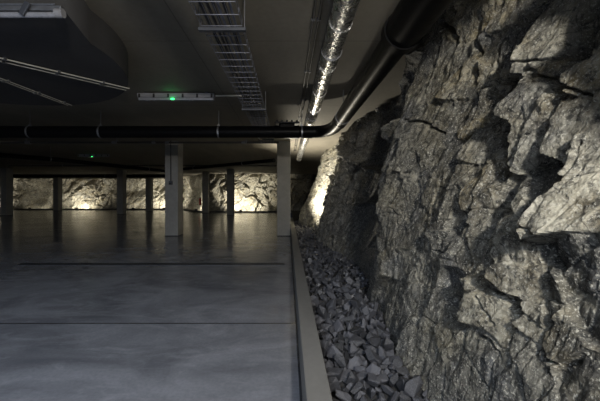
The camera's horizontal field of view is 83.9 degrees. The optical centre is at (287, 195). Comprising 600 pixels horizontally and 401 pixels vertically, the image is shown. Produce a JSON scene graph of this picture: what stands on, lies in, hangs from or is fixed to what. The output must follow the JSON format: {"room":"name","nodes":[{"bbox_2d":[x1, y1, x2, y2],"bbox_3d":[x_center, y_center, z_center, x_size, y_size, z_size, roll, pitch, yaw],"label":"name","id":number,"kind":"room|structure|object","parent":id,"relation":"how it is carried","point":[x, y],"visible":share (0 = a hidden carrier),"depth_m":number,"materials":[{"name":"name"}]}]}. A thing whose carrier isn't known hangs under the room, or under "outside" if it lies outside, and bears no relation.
{"room":"underground parking garage","nodes":[
{"label":"underground parking garage","id":0,"kind":"room"},
{"bbox_2d":[0,209,301,400],"bbox_3d":[-16.556,1.350,11.250,33.287,0.200,40.500,0,0,0],"label":"floor","id":1,"kind":"structure","parent":0,"point":[68,332],"depth_m":3.64,"materials":[{"name":"concrete"}]},
{"bbox_2d":[0,168,12,215],"bbox_3d":[-17.350,-0.200,20.550,0.412,2.900,0.512,0,0,0],"label":"concrete column","id":2,"kind":"structure","parent":1,"relation":"on","point":[6,174],"depth_m":20.31,"materials":[{"name":"grey concrete"}]},
{"bbox_2d":[53,177,61,210],"bbox_3d":[-18.550,-0.200,26.850,0.412,2.900,0.512,0,0,0],"label":"concrete column","id":3,"kind":"structure","parent":1,"relation":"on","point":[57,181],"depth_m":26.60,"materials":[{"name":"grey concrete"}]},
{"bbox_2d":[117,170,126,213],"bbox_3d":[-11.000,-0.200,22.050,0.412,2.900,0.512,0,0,0],"label":"concrete column","id":4,"kind":"structure","parent":1,"relation":"on","point":[121,174],"depth_m":21.80,"materials":[{"name":"grey concrete"}]},
{"bbox_2d":[13,209,276,212],"bbox_3d":[-16.290,1.200,27.440,33.288,0.100,3.756,0,0,9],"label":"kerb","id":5,"kind":"object","parent":1,"relation":"on","point":[13,209],"visible":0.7,"depth_m":25.76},
{"bbox_2d":[146,177,152,210],"bbox_3d":[-11.000,-0.200,26.450,0.412,2.900,0.512,0,0,0],"label":"concrete column","id":6,"kind":"structure","parent":1,"relation":"on","point":[149,180],"depth_m":26.20,"materials":[{"name":"grey concrete"}]},
{"bbox_2d":[17,263,284,264],"bbox_3d":[-2.465,1.258,6.030,4.810,0.025,0.170,0,0,0],"label":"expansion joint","id":7,"kind":"object","parent":1,"relation":"in","point":[21,263],"visible":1,"depth_m":5.99,"materials":[{"name":"black metal"}]},
{"bbox_2d":[165,144,182,235],"bbox_3d":[-3.550,-0.200,10.400,0.412,2.900,0.512,0,0,0],"label":"concrete column","id":8,"kind":"structure","parent":1,"relation":"on","point":[173,193],"depth_m":10.15,"materials":[{"name":"grey concrete"}]},
{"bbox_2d":[169,144,172,184],"bbox_3d":[-3.560,-0.982,10.102,0.100,1.333,0.085,0,0,0],"label":"box","id":9,"kind":"object","parent":8,"relation":"attached to","point":[170,181],"visible":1,"depth_m":10.11,"materials":[{"name":"metal"}]},
{"bbox_2d":[202,172,208,212],"bbox_3d":[-5.800,-0.200,23.500,0.412,2.900,0.412,0,0,0],"label":"concrete column","id":10,"kind":"structure","parent":1,"relation":"on","point":[205,175],"depth_m":23.30,"materials":[{"name":"grey concrete"}]},
{"bbox_2d":[227,169,234,214],"bbox_3d":[-3.620,-0.200,21.050,0.412,2.900,0.512,0,0,0],"label":"concrete column","id":11,"kind":"structure","parent":1,"relation":"on","point":[230,172],"depth_m":20.80,"materials":[{"name":"grey concrete"}]},
{"bbox_2d":[277,141,290,235],"bbox_3d":[-0.130,-0.200,10.400,0.422,2.900,0.512,0,0,0],"label":"concrete column","id":12,"kind":"structure","parent":1,"relation":"on","point":[283,148],"depth_m":10.15,"materials":[{"name":"grey concrete"}]},
{"bbox_2d":[290,218,332,400],"bbox_3d":[0.150,1.185,6.450,0.124,0.430,15.900,0,0,0],"label":"kerb","id":13,"kind":"object","parent":1,"relation":"on","point":[315,386],"visible":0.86,"depth_m":2.25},
{"bbox_2d":[13,174,316,212],"bbox_3d":[-14.704,-0.180,28.862,36.571,3.060,4.792,0,0,9],"label":"wall","id":14,"kind":"structure","parent":0,"point":[252,192],"depth_m":29.71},
{"bbox_2d":[0,0,438,176],"bbox_3d":[-14.900,-1.775,11.250,36.600,0.250,40.500,0,0,0],"label":"ceiling","id":15,"kind":"structure","parent":0,"point":[167,51],"depth_m":5.16,"materials":[{"name":"concrete"}]},
{"bbox_2d":[0,0,127,105],"bbox_3d":[-3.520,-1.505,3.745,3.760,0.310,2.570,0,0,0],"label":"ventilation duct","id":16,"kind":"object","parent":15,"relation":"attached to","point":[81,43],"depth_m":3.31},
{"bbox_2d":[0,1,65,17],"bbox_3d":[-2.382,-1.332,2.413,1.515,0.105,0.085,0,0,0],"label":"light","id":17,"kind":"object","parent":16,"relation":"attached to","point":[26,9],"visible":1,"depth_m":2.40,"materials":[{"name":"metal"}]},
{"bbox_2d":[0,12,56,17],"bbox_3d":[-2.395,-1.304,2.413,1.450,0.040,0.040,0,0,0],"label":"diffuser","id":18,"kind":"object","parent":17,"relation":"attached to","point":[2,14],"depth_m":2.40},
{"bbox_2d":[0,80,67,105],"bbox_3d":[-3.315,-1.334,4.202,0.030,0.028,1.503,0,0,3],"label":"conduit","id":19,"kind":"object","parent":16,"relation":"attached to","point":[2,81],"visible":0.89,"depth_m":4.33,"materials":[{"name":"metal"}]},
{"bbox_2d":[0,78,71,105],"bbox_3d":[-3.255,-1.334,4.198,0.030,0.028,1.503,0,0,3],"label":"conduit","id":20,"kind":"object","parent":16,"relation":"attached to","point":[6,80],"visible":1,"depth_m":4.28,"materials":[{"name":"metal"}]},
{"bbox_2d":[0,60,125,90],"bbox_3d":[-2.746,-1.334,3.441,0.040,0.028,2.098,0,0,41],"label":"conduit","id":21,"kind":"object","parent":16,"relation":"attached to","point":[1,61],"visible":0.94,"depth_m":3.68,"materials":[{"name":"metal"}]},
{"bbox_2d":[0,57,129,88],"bbox_3d":[-2.674,-1.334,3.379,0.040,0.028,2.098,0,0,41],"label":"conduit","id":22,"kind":"object","parent":16,"relation":"attached to","point":[2,58],"visible":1,"depth_m":3.59,"materials":[{"name":"metal"}]},
{"bbox_2d":[0,147,164,172],"bbox_3d":[-7.445,-1.381,13.539,0.701,0.534,8.456,0,0,24],"label":"drain pipe","id":23,"kind":"object","parent":15,"relation":"hanging from","point":[2,155],"visible":0.94,"depth_m":11.99,"materials":[{"name":"black plastic"}]},
{"bbox_2d":[13,177,164,178],"bbox_3d":[-21.000,-1.515,27.375,24.000,0.290,0.350,0,0,0],"label":"ceiling beam","id":24,"kind":"structure","parent":15,"relation":"attached to","point":[14,177],"depth_m":27.51,"materials":[{"name":"concrete"}]},
{"bbox_2d":[78,154,109,156],"bbox_3d":[-7.750,-1.583,13.296,1.230,0.135,0.107,0,0,0],"label":"light","id":25,"kind":"object","parent":15,"relation":"attached to","point":[79,155],"visible":1,"depth_m":13.25,"materials":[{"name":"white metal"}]},
{"bbox_2d":[0,138,278,143],"bbox_3d":[-4.625,-1.513,9.000,8.750,0.270,0.084,0,0,0],"label":"pipe","id":26,"kind":"object","parent":15,"relation":"hanging from","point":[25,141],"visible":0.96,"depth_m":8.99,"materials":[{"name":"metal"}]},
{"bbox_2d":[8,164,276,166],"bbox_3d":[-6.650,-1.486,15.500,12.700,0.325,0.094,0,0,0],"label":"ceiling pipe","id":27,"kind":"object","parent":15,"relation":"hanging from","point":[62,165],"visible":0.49,"depth_m":15.46,"materials":[{"name":"paint"}]},
{"bbox_2d":[137,92,214,100],"bbox_3d":[-1.790,-1.583,5.346,1.230,0.135,0.107,0,0,0],"label":"light","id":28,"kind":"object","parent":15,"relation":"attached to","point":[145,96],"visible":1,"depth_m":5.30,"materials":[{"name":"white plastic"}]},
{"bbox_2d":[138,97,214,100],"bbox_3d":[-1.790,-1.539,5.350,1.210,0.049,0.088,0,0,0],"label":"diffuser","id":29,"kind":"object","parent":28,"relation":"attached to","point":[139,98],"depth_m":5.31,"materials":[{"name":"white"}]},
{"bbox_2d":[216,95,241,96],"bbox_3d":[-0.945,-1.595,5.350,0.430,0.028,0.027,0,0,0],"label":"conduit","id":30,"kind":"object","parent":28,"relation":"attached to","point":[216,95],"visible":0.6,"depth_m":5.34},
{"bbox_2d":[0,0,452,138],"bbox_3d":[-4.242,-1.364,2.813,10.515,0.568,7.627,0,0,0],"label":"drain pipe","id":31,"kind":"object","parent":15,"relation":"hanging from","point":[405,28],"visible":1,"depth_m":5.58,"materials":[{"name":"plastic"}]},
{"bbox_2d":[183,158,274,169],"bbox_3d":[-3.050,-1.411,14.250,6.802,0.475,0.154,0,0,41],"label":"pipe","id":32,"kind":"object","parent":15,"relation":"hanging from","point":[273,159],"visible":0.94,"depth_m":13.48,"materials":[{"name":"black plastic"}]},
{"bbox_2d":[188,0,273,142],"bbox_3d":[-0.540,-1.497,5.075,0.390,0.302,7.550,0,0,0],"label":"cable tray","id":33,"kind":"object","parent":15,"relation":"hanging from","point":[201,29],"visible":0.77,"depth_m":2.93,"materials":[{"name":"metal"}]},
{"bbox_2d":[197,0,256,124],"bbox_3d":[-0.635,-1.399,4.925,0.036,0.030,7.250,0,0,0],"label":"cable","id":34,"kind":"object","parent":33,"relation":"in","point":[199,3],"visible":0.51,"depth_m":3.19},
{"bbox_2d":[204,0,264,138],"bbox_3d":[-0.590,-1.395,4.925,0.031,0.024,7.250,0,0,0],"label":"cable","id":35,"kind":"object","parent":33,"relation":"in","point":[206,3],"visible":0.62,"depth_m":3.26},
{"bbox_2d":[210,0,265,138],"bbox_3d":[-0.548,-1.395,4.925,0.030,0.024,7.250,0,0,0],"label":"cable","id":36,"kind":"object","parent":33,"relation":"in","point":[210,0],"visible":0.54,"depth_m":3.19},
{"bbox_2d":[215,0,267,138],"bbox_3d":[-0.508,-1.393,4.925,0.027,0.020,7.250,0,0,0],"label":"cable","id":37,"kind":"object","parent":33,"relation":"in","point":[217,3],"visible":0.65,"depth_m":3.22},
{"bbox_2d":[221,0,269,138],"bbox_3d":[-0.468,-1.397,4.925,0.032,0.026,7.250,0,0,0],"label":"cable","id":38,"kind":"object","parent":33,"relation":"in","point":[221,0],"visible":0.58,"depth_m":3.20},
{"bbox_2d":[227,0,270,138],"bbox_3d":[-0.427,-1.393,4.925,0.027,0.020,7.250,0,0,0],"label":"cable","id":39,"kind":"object","parent":33,"relation":"in","point":[229,3],"visible":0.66,"depth_m":3.24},
{"bbox_2d":[294,0,316,151],"bbox_3d":[0.235,-1.635,6.750,0.036,0.030,11.500,0,0,0],"label":"conduit","id":40,"kind":"object","parent":15,"relation":"attached to","point":[315,2],"visible":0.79,"depth_m":3.74,"materials":[{"name":"metal"}]},
{"bbox_2d":[295,0,322,151],"bbox_3d":[0.285,-1.635,6.750,0.036,0.030,11.500,0,0,0],"label":"conduit","id":41,"kind":"object","parent":15,"relation":"attached to","point":[321,1],"visible":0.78,"depth_m":3.74,"materials":[{"name":"metal"}]},
{"bbox_2d":[297,0,359,160],"bbox_3d":[0.445,-1.506,7.400,0.214,0.283,12.400,0,0,0],"label":"duct","id":42,"kind":"object","parent":15,"relation":"hanging from","point":[343,12],"visible":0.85,"depth_m":3.28,"materials":[{"name":"metal"}]},
{"bbox_2d":[291,210,429,400],"bbox_3d":[1.606,1.183,15.750,2.788,0.015,30.500,0,0,0],"label":"gravel bed","id":43,"kind":"object","parent":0,"point":[295,214],"visible":0.01,"depth_m":2.35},
{"bbox_2d":[310,295,318,306],"bbox_3d":[0.271,1.106,3.483,0.112,0.139,0.075,0,0,3],"label":"ballast stone","id":44,"kind":"object","parent":43,"relation":"on","point":[313,298],"visible":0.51,"depth_m":3.45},
{"bbox_2d":[316,317,325,325],"bbox_3d":[0.295,1.131,2.965,0.093,0.089,0.064,0,0,-36],"label":"ballast stone","id":45,"kind":"object","parent":43,"relation":"on","point":[320,320],"visible":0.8,"depth_m":2.95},
{"bbox_2d":[321,323,330,331],"bbox_3d":[0.317,1.136,2.851,0.113,0.080,0.062,0,0,43],"label":"ballast stone","id":46,"kind":"object","parent":43,"relation":"on","point":[325,327],"visible":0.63,"depth_m":2.82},
{"bbox_2d":[294,220,368,298],"bbox_3d":[0.685,1.094,8.978,0.952,0.182,10.520,0,0,0],"label":"ballast","id":47,"kind":"object","parent":43,"relation":"on","point":[307,240],"visible":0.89,"depth_m":5.05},
{"bbox_2d":[328,377,340,391],"bbox_3d":[0.269,1.120,1.966,0.077,0.111,0.063,0,0,42],"label":"ballast stone","id":48,"kind":"object","parent":43,"relation":"on","point":[334,384],"visible":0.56,"depth_m":1.95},
{"bbox_2d":[334,343,343,352],"bbox_3d":[0.380,1.135,2.457,0.081,0.088,0.054,0,0,39],"label":"ballast stone","id":49,"kind":"object","parent":43,"relation":"on","point":[340,346],"visible":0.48,"depth_m":2.44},
{"bbox_2d":[335,389,351,400],"bbox_3d":[0.315,1.135,1.893,0.092,0.080,0.088,0,0,14],"label":"ballast stone","id":50,"kind":"object","parent":43,"relation":"on","point":[343,396],"visible":1,"depth_m":1.86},
{"bbox_2d":[341,368,350,382],"bbox_3d":[0.379,1.142,2.091,0.086,0.066,0.078,0,0,-37],"label":"ballast stone","id":51,"kind":"object","parent":43,"relation":"on","point":[345,374],"visible":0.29,"depth_m":2.09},
{"bbox_2d":[343,351,349,363],"bbox_3d":[0.406,1.143,2.336,0.052,0.069,0.123,0,0,27],"label":"ballast stone","id":52,"kind":"object","parent":43,"relation":"on","point":[346,355],"visible":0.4,"depth_m":2.34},
{"bbox_2d":[346,322,351,330],"bbox_3d":[0.522,1.130,2.843,0.057,0.096,0.088,0,0,-44],"label":"ballast stone","id":53,"kind":"object","parent":43,"relation":"on","point":[348,325],"visible":0.6,"depth_m":2.83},
{"bbox_2d":[346,383,353,390],"bbox_3d":[0.371,1.149,1.991,0.048,0.059,0.032,0,0,12],"label":"ballast stone","id":54,"kind":"object","parent":43,"relation":"on","point":[349,386],"visible":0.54,"depth_m":1.98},
{"bbox_2d":[344,314,355,323],"bbox_3d":[0.558,1.129,3.026,0.099,0.093,0.082,0,0,-24],"label":"ballast stone","id":55,"kind":"object","parent":43,"relation":"on","point":[351,318],"visible":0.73,"depth_m":3.02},
{"bbox_2d":[345,371,358,384],"bbox_3d":[0.393,1.125,2.032,0.068,0.100,0.057,0,0,-30],"label":"ballast stone","id":56,"kind":"object","parent":43,"relation":"on","point":[352,378],"visible":0.88,"depth_m":2.02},
{"bbox_2d":[346,356,361,370],"bbox_3d":[0.449,1.131,2.232,0.121,0.089,0.049,0,0,-24],"label":"ballast stone","id":57,"kind":"object","parent":43,"relation":"on","point":[356,360],"visible":0.79,"depth_m":2.23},
{"bbox_2d":[354,392,361,399],"bbox_3d":[0.397,1.143,1.899,0.042,0.039,0.032,0,0,-38],"label":"ballast stone","id":58,"kind":"object","parent":43,"relation":"on","point":[358,396],"visible":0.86,"depth_m":1.89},
{"bbox_2d":[350,381,364,394],"bbox_3d":[0.392,1.103,1.911,0.073,0.062,0.077,0,0,-45],"label":"ballast stone","id":59,"kind":"object","parent":58,"relation":"on","point":[358,386],"visible":1,"depth_m":1.90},
{"bbox_2d":[354,292,362,299],"bbox_3d":[0.789,1.132,3.714,0.116,0.086,0.073,0,0,-41],"label":"ballast stone","id":60,"kind":"object","parent":43,"relation":"on","point":[357,295],"visible":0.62,"depth_m":3.70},
{"bbox_2d":[355,348,364,354],"bbox_3d":[0.519,1.142,2.420,0.090,0.067,0.056,0,0,-17],"label":"ballast stone","id":61,"kind":"object","parent":43,"relation":"on","point":[360,350],"visible":0.41,"depth_m":2.40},
{"bbox_2d":[348,342,357,353],"bbox_3d":[0.466,1.097,2.393,0.081,0.078,0.040,0,0,-32],"label":"ballast stone","id":62,"kind":"object","parent":61,"relation":"on","point":[352,349],"visible":0.92,"depth_m":2.38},
{"bbox_2d":[355,366,366,372],"bbox_3d":[0.466,1.131,2.146,0.080,0.059,0.056,0,0,32],"label":"ballast stone","id":63,"kind":"object","parent":43,"relation":"on","point":[358,369],"visible":0.59,"depth_m":2.14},
{"bbox_2d":[356,371,366,381],"bbox_3d":[0.452,1.142,2.083,0.085,0.061,0.047,0,0,-8],"label":"ballast stone","id":64,"kind":"object","parent":43,"relation":"on","point":[361,375],"visible":0.64,"depth_m":2.08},
{"bbox_2d":[362,317,367,331],"bbox_3d":[0.670,1.120,2.890,0.051,0.118,0.080,0,0,17],"label":"ballast stone","id":65,"kind":"object","parent":43,"relation":"on","point":[364,320],"visible":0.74,"depth_m":2.88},
{"bbox_2d":[361,380,369,390],"bbox_3d":[0.465,1.139,2.007,0.046,0.074,0.069,0,0,40],"label":"ballast stone","id":66,"kind":"object","parent":43,"relation":"on","point":[363,382],"visible":0.74,"depth_m":1.98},
{"bbox_2d":[363,344,375,349],"bbox_3d":[0.604,1.135,2.456,0.070,0.082,0.145,0,0,-30],"label":"ballast stone","id":67,"kind":"object","parent":43,"relation":"on","point":[366,346],"visible":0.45,"depth_m":2.44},
{"bbox_2d":[349,334,365,347],"bbox_3d":[0.522,1.105,2.498,0.105,0.067,0.114,0,0,36],"label":"ballast stone","id":68,"kind":"object","parent":67,"relation":"on","point":[358,341],"visible":0.88,"depth_m":2.48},
{"bbox_2d":[368,336,380,346],"bbox_3d":[0.638,1.086,2.470,0.078,0.066,0.146,0,0,32],"label":"ballast stone","id":69,"kind":"object","parent":67,"relation":"on","point":[375,341],"visible":0.97,"depth_m":2.45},
{"bbox_2d":[369,387,375,398],"bbox_3d":[0.491,1.142,1.931,0.033,0.075,0.068,0,0,6],"label":"ballast stone","id":70,"kind":"object","parent":43,"relation":"on","point":[372,391],"visible":1,"depth_m":1.91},
{"bbox_2d":[365,348,381,366],"bbox_3d":[0.605,1.116,2.288,0.124,0.120,0.102,0,0,-16],"label":"ballast stone","id":71,"kind":"object","parent":43,"relation":"on","point":[371,355],"visible":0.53,"depth_m":2.27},
{"bbox_2d":[378,346,386,359],"bbox_3d":[0.653,1.092,2.300,0.058,0.087,0.082,0,0,11],"label":"ballast stone","id":72,"kind":"object","parent":71,"relation":"on","point":[382,353],"visible":0.84,"depth_m":2.28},
{"bbox_2d":[366,332,380,340],"bbox_3d":[0.683,1.111,2.589,0.140,0.091,0.078,0,0,-25],"label":"ballast stone","id":73,"kind":"object","parent":43,"relation":"on","point":[369,335],"visible":0.35,"depth_m":2.59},
{"bbox_2d":[370,318,376,327],"bbox_3d":[0.739,1.120,2.884,0.062,0.112,0.057,0,0,13],"label":"ballast stone","id":74,"kind":"object","parent":43,"relation":"on","point":[372,321],"visible":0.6,"depth_m":2.87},
{"bbox_2d":[369,328,377,334],"bbox_3d":[0.697,1.135,2.721,0.066,0.082,0.084,0,0,8],"label":"ballast stone","id":75,"kind":"object","parent":43,"relation":"on","point":[374,331],"visible":0.55,"depth_m":2.71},
{"bbox_2d":[366,363,381,375],"bbox_3d":[0.546,1.122,2.104,0.091,0.107,0.083,0,0,-7],"label":"ballast stone","id":76,"kind":"object","parent":43,"relation":"on","point":[374,369],"visible":0.69,"depth_m":2.09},
{"bbox_2d":[375,325,385,336],"bbox_3d":[0.773,1.130,2.755,0.074,0.091,0.103,0,0,-27],"label":"ballast stone","id":77,"kind":"object","parent":43,"relation":"on","point":[380,329],"visible":0.53,"depth_m":2.75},
{"bbox_2d":[378,391,385,400],"bbox_3d":[0.533,1.154,1.912,0.036,0.045,0.074,0,0,-8],"label":"ballast stone","id":78,"kind":"object","parent":43,"relation":"on","point":[381,396],"visible":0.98,"depth_m":1.89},
{"bbox_2d":[377,373,388,384],"bbox_3d":[0.575,1.139,2.049,0.134,0.074,0.074,0,0,-26],"label":"ballast stone","id":79,"kind":"object","parent":43,"relation":"on","point":[384,379],"visible":0.5,"depth_m":2.03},
{"bbox_2d":[380,365,389,370],"bbox_3d":[0.642,1.144,2.200,0.089,0.060,0.050,0,0,-26],"label":"ballast stone","id":80,"kind":"object","parent":43,"relation":"on","point":[383,367],"visible":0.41,"depth_m":2.18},
{"bbox_2d":[380,356,389,364],"bbox_3d":[0.649,1.112,2.231,0.064,0.058,0.049,0,0,3],"label":"ballast stone","id":81,"kind":"object","parent":80,"relation":"on","point":[385,361],"visible":0.9,"depth_m":2.21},
{"bbox_2d":[380,331,390,337],"bbox_3d":[0.779,1.133,2.648,0.062,0.088,0.084,0,0,-37],"label":"ballast stone","id":82,"kind":"object","parent":43,"relation":"on","point":[385,333],"visible":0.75,"depth_m":2.63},
{"bbox_2d":[381,384,394,395],"bbox_3d":[0.589,1.139,1.944,0.072,0.078,0.086,0,0,-38],"label":"ballast stone","id":83,"kind":"object","parent":43,"relation":"on","point":[386,388],"visible":0.79,"depth_m":1.93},
{"bbox_2d":[385,350,393,356],"bbox_3d":[0.723,1.143,2.392,0.086,0.066,0.068,0,0,-1],"label":"ballast stone","id":84,"kind":"object","parent":43,"relation":"on","point":[389,353],"visible":0.61,"depth_m":2.36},
{"bbox_2d":[382,336,393,349],"bbox_3d":[0.722,1.079,2.420,0.080,0.124,0.094,0,0,-3],"label":"ballast stone","id":85,"kind":"object","parent":84,"relation":"on","point":[387,344],"visible":0.87,"depth_m":2.40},
{"bbox_2d":[389,372,398,387],"bbox_3d":[0.639,1.107,1.998,0.073,0.098,0.048,0,0,-12],"label":"ballast stone","id":86,"kind":"object","parent":43,"relation":"on","point":[394,377],"visible":1,"depth_m":1.98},
{"bbox_2d":[389,391,399,400],"bbox_3d":[0.584,1.138,1.854,0.049,0.077,0.083,0,0,45],"label":"ballast stone","id":87,"kind":"object","parent":43,"relation":"on","point":[395,395],"visible":1,"depth_m":1.85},
{"bbox_2d":[389,356,402,364],"bbox_3d":[0.725,1.137,2.260,0.092,0.086,0.091,0,0,40],"label":"ballast stone","id":88,"kind":"object","parent":43,"relation":"on","point":[391,358],"visible":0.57,"depth_m":2.26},
{"bbox_2d":[390,358,402,375],"bbox_3d":[0.714,1.127,2.188,0.073,0.100,0.060,0,0,27],"label":"ballast stone","id":89,"kind":"object","parent":43,"relation":"on","point":[396,362],"visible":0.62,"depth_m":2.19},
{"bbox_2d":[396,376,408,390],"bbox_3d":[0.697,1.124,1.980,0.077,0.103,0.101,0,0,-19],"label":"ballast stone","id":90,"kind":"object","parent":43,"relation":"on","point":[401,381],"visible":0.59,"depth_m":1.96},
{"bbox_2d":[398,390,410,400],"bbox_3d":[0.659,1.147,1.891,0.063,0.060,0.046,0,0,-25],"label":"ballast stone","id":91,"kind":"object","parent":43,"relation":"on","point":[402,397],"visible":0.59,"depth_m":1.88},
{"bbox_2d":[404,376,421,397],"bbox_3d":[0.703,1.077,1.877,0.104,0.097,0.062,0,0,-12],"label":"ballast stone","id":92,"kind":"object","parent":91,"relation":"on","point":[412,386],"visible":1,"depth_m":1.86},
{"bbox_2d":[412,395,421,400],"bbox_3d":[0.726,1.154,1.877,0.051,0.046,0.062,0,0,23],"label":"ballast stone","id":93,"kind":"object","parent":43,"relation":"on","point":[416,398],"visible":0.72,"depth_m":1.86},
{"label":"ballast stone","id":94,"kind":"object","parent":43,"relation":"on","visible":0},
{"bbox_2d":[320,340,328,357],"bbox_3d":[0.255,1.081,2.330,0.069,0.127,0.075,0,0,-42],"label":"ballast stone","id":95,"kind":"object","parent":94,"relation":"on","point":[324,344],"visible":0.81,"depth_m":2.31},
{"label":"ballast stone","id":96,"kind":"object","parent":43,"relation":"on","visible":0},
{"bbox_2d":[334,354,346,367],"bbox_3d":[0.343,1.083,2.179,0.080,0.089,0.078,0,0,16],"label":"ballast stone","id":97,"kind":"object","parent":96,"relation":"on","point":[339,359],"visible":1,"depth_m":2.15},
{"label":"ballast stone","id":98,"kind":"object","parent":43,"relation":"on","visible":0},
{"bbox_2d":[367,372,379,386],"bbox_3d":[0.505,1.097,1.967,0.077,0.067,0.069,0,0,17],"label":"ballast stone","id":99,"kind":"object","parent":98,"relation":"on","point":[372,379],"visible":1,"depth_m":1.96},
{"bbox_3d":[0.735,1.120,3.270,0.079,0.135,0.052,11,21,-37],"label":"ballast stone","id":100,"kind":"object","parent":43,"relation":"on","visible":0},
{"bbox_2d":[350,299,359,308],"bbox_3d":[0.676,1.085,3.311,0.101,0.098,0.084,0,0,-35],"label":"ballast stone","id":101,"kind":"object","parent":100,"relation":"on","point":[355,303],"visible":0.73,"depth_m":3.29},
{"bbox_3d":[0.467,1.135,2.706,0.095,0.073,0.102,-12,25,18],"label":"ballast stone","id":102,"kind":"object","parent":43,"relation":"on","visible":0},
{"bbox_2d":[349,326,362,334],"bbox_3d":[0.550,1.133,2.760,0.135,0.090,0.081,0,0,-35],"label":"ballast stone","id":103,"kind":"object","parent":102,"relation":"on","point":[356,330],"visible":0.68,"depth_m":2.74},
{"label":"ballast stone","id":104,"kind":"object","parent":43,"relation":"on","visible":0},
{"bbox_2d":[396,367,407,374],"bbox_3d":[0.726,1.111,2.109,0.088,0.037,0.045,0,0,-22],"label":"ballast stone","id":105,"kind":"object","parent":104,"relation":"on","point":[402,370],"visible":0.82,"depth_m":2.10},
{"label":"ballast stone","id":106,"kind":"object","parent":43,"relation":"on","visible":0},
{"bbox_2d":[336,298,341,305],"bbox_3d":[0.507,1.083,3.363,0.067,0.062,0.109,0,0,24],"label":"ballast stone","id":107,"kind":"object","parent":106,"relation":"on","point":[338,301],"visible":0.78,"depth_m":3.35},
{"label":"ballast stone","id":108,"kind":"object","parent":43,"relation":"on","visible":0},
{"bbox_2d":[333,319,343,332],"bbox_3d":[0.428,1.104,2.792,0.094,0.116,0.078,0,0,-6],"label":"ballast stone","id":109,"kind":"object","parent":108,"relation":"on","point":[338,325],"visible":0.94,"depth_m":2.78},
{"bbox_3d":[0.583,1.160,3.245,0.053,0.031,0.031,27,30,-2],"label":"ballast stone","id":110,"kind":"object","parent":43,"relation":"on","visible":0},
{"bbox_2d":[343,304,349,313],"bbox_3d":[0.568,1.100,3.231,0.059,0.090,0.067,0,0,-6],"label":"ballast stone","id":111,"kind":"object","parent":110,"relation":"on","point":[346,307],"visible":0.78,"depth_m":3.21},
{"label":"ballast stone","id":112,"kind":"object","parent":43,"relation":"on","visible":0},
{"bbox_2d":[345,331,353,338],"bbox_3d":[0.494,1.113,2.644,0.074,0.075,0.054,0,0,-33],"label":"ballast stone","id":113,"kind":"object","parent":112,"relation":"on","point":[349,335],"visible":0.56,"depth_m":2.62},
{"label":"ballast stone","id":114,"kind":"object","parent":43,"relation":"on","visible":0},
{"bbox_2d":[326,367,342,380],"bbox_3d":[0.279,1.103,2.038,0.110,0.081,0.083,0,0,22],"label":"ballast stone","id":115,"kind":"object","parent":114,"relation":"on","point":[331,371],"visible":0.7,"depth_m":2.01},
{"bbox_3d":[0.814,1.155,2.991,0.073,0.043,0.034,28,21,-27],"label":"ballast stone","id":116,"kind":"object","parent":43,"relation":"on","visible":0},
{"bbox_2d":[376,313,383,321],"bbox_3d":[0.835,1.105,2.999,0.059,0.077,0.090,0,0,0],"label":"ballast stone","id":117,"kind":"object","parent":116,"relation":"on","point":[379,317],"visible":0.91,"depth_m":2.98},
{"bbox_3d":[0.763,1.159,3.143,0.053,0.029,0.036,24,1,41],"label":"ballast stone","id":118,"kind":"object","parent":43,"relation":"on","visible":0},
{"bbox_2d":[362,305,368,315],"bbox_3d":[0.736,1.094,3.155,0.072,0.108,0.039,0,0,26],"label":"ballast stone","id":119,"kind":"object","parent":118,"relation":"on","point":[365,310],"visible":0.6,"depth_m":3.14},
{"label":"ballast stone","id":120,"kind":"object","parent":43,"relation":"on","visible":0},
{"bbox_2d":[365,311,375,320],"bbox_3d":[0.731,1.077,2.981,0.132,0.093,0.065,0,0,-16],"label":"ballast stone","id":121,"kind":"object","parent":120,"relation":"on","point":[370,315],"visible":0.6,"depth_m":2.96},
{"label":"ballast stone","id":122,"kind":"object","parent":43,"relation":"on","visible":0},
{"bbox_2d":[317,305,326,318],"bbox_3d":[0.320,1.083,3.094,0.078,0.132,0.069,0,0,-28],"label":"ballast stone","id":123,"kind":"object","parent":122,"relation":"on","point":[321,310],"visible":0.94,"depth_m":3.07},
{"label":"ballast stone","id":124,"kind":"object","parent":43,"relation":"on","visible":0},
{"bbox_2d":[327,343,342,358],"bbox_3d":[0.323,1.059,2.268,0.117,0.095,0.053,0,0,26],"label":"ballast stone","id":125,"kind":"object","parent":124,"relation":"on","point":[332,349],"visible":0.88,"depth_m":2.25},
{"bbox_2d":[298,0,599,400],"bbox_3d":[1.683,-0.180,15.775,2.690,3.060,30.450,0,0,0],"label":"wall","id":126,"kind":"structure","parent":0,"point":[467,202],"depth_m":1.82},
{"bbox_3d":[0.399,1.159,2.552,0.036,0.047,0.050,43,-22,-18],"label":"ballast stone","id":127,"kind":"object","parent":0,"visible":0},
{"bbox_2d":[337,333,344,343],"bbox_3d":[0.407,1.117,2.596,0.083,0.059,0.074,0,0,41],"label":"ballast stone","id":128,"kind":"object","parent":127,"relation":"on","point":[340,336],"visible":0.84,"depth_m":2.59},
{"bbox_3d":[0.404,1.135,3.185,0.124,0.075,0.085,17,-36,-31],"label":"ballast stone","id":129,"kind":"object","parent":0,"visible":0},
{"bbox_2d":[326,299,335,312],"bbox_3d":[0.410,1.067,3.222,0.114,0.144,0.068,0,0,26],"label":"ballast stone","id":130,"kind":"object","parent":129,"relation":"on","point":[331,304],"visible":0.75,"depth_m":3.20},
{"label":"ballast stone","id":131,"kind":"object","parent":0,"visible":0},
{"bbox_2d":[325,360,332,367],"bbox_3d":[0.270,1.104,2.159,0.087,0.046,0.071,0,0,-41],"label":"ballast stone","id":132,"kind":"object","parent":131,"relation":"on","point":[328,363],"visible":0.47,"depth_m":2.16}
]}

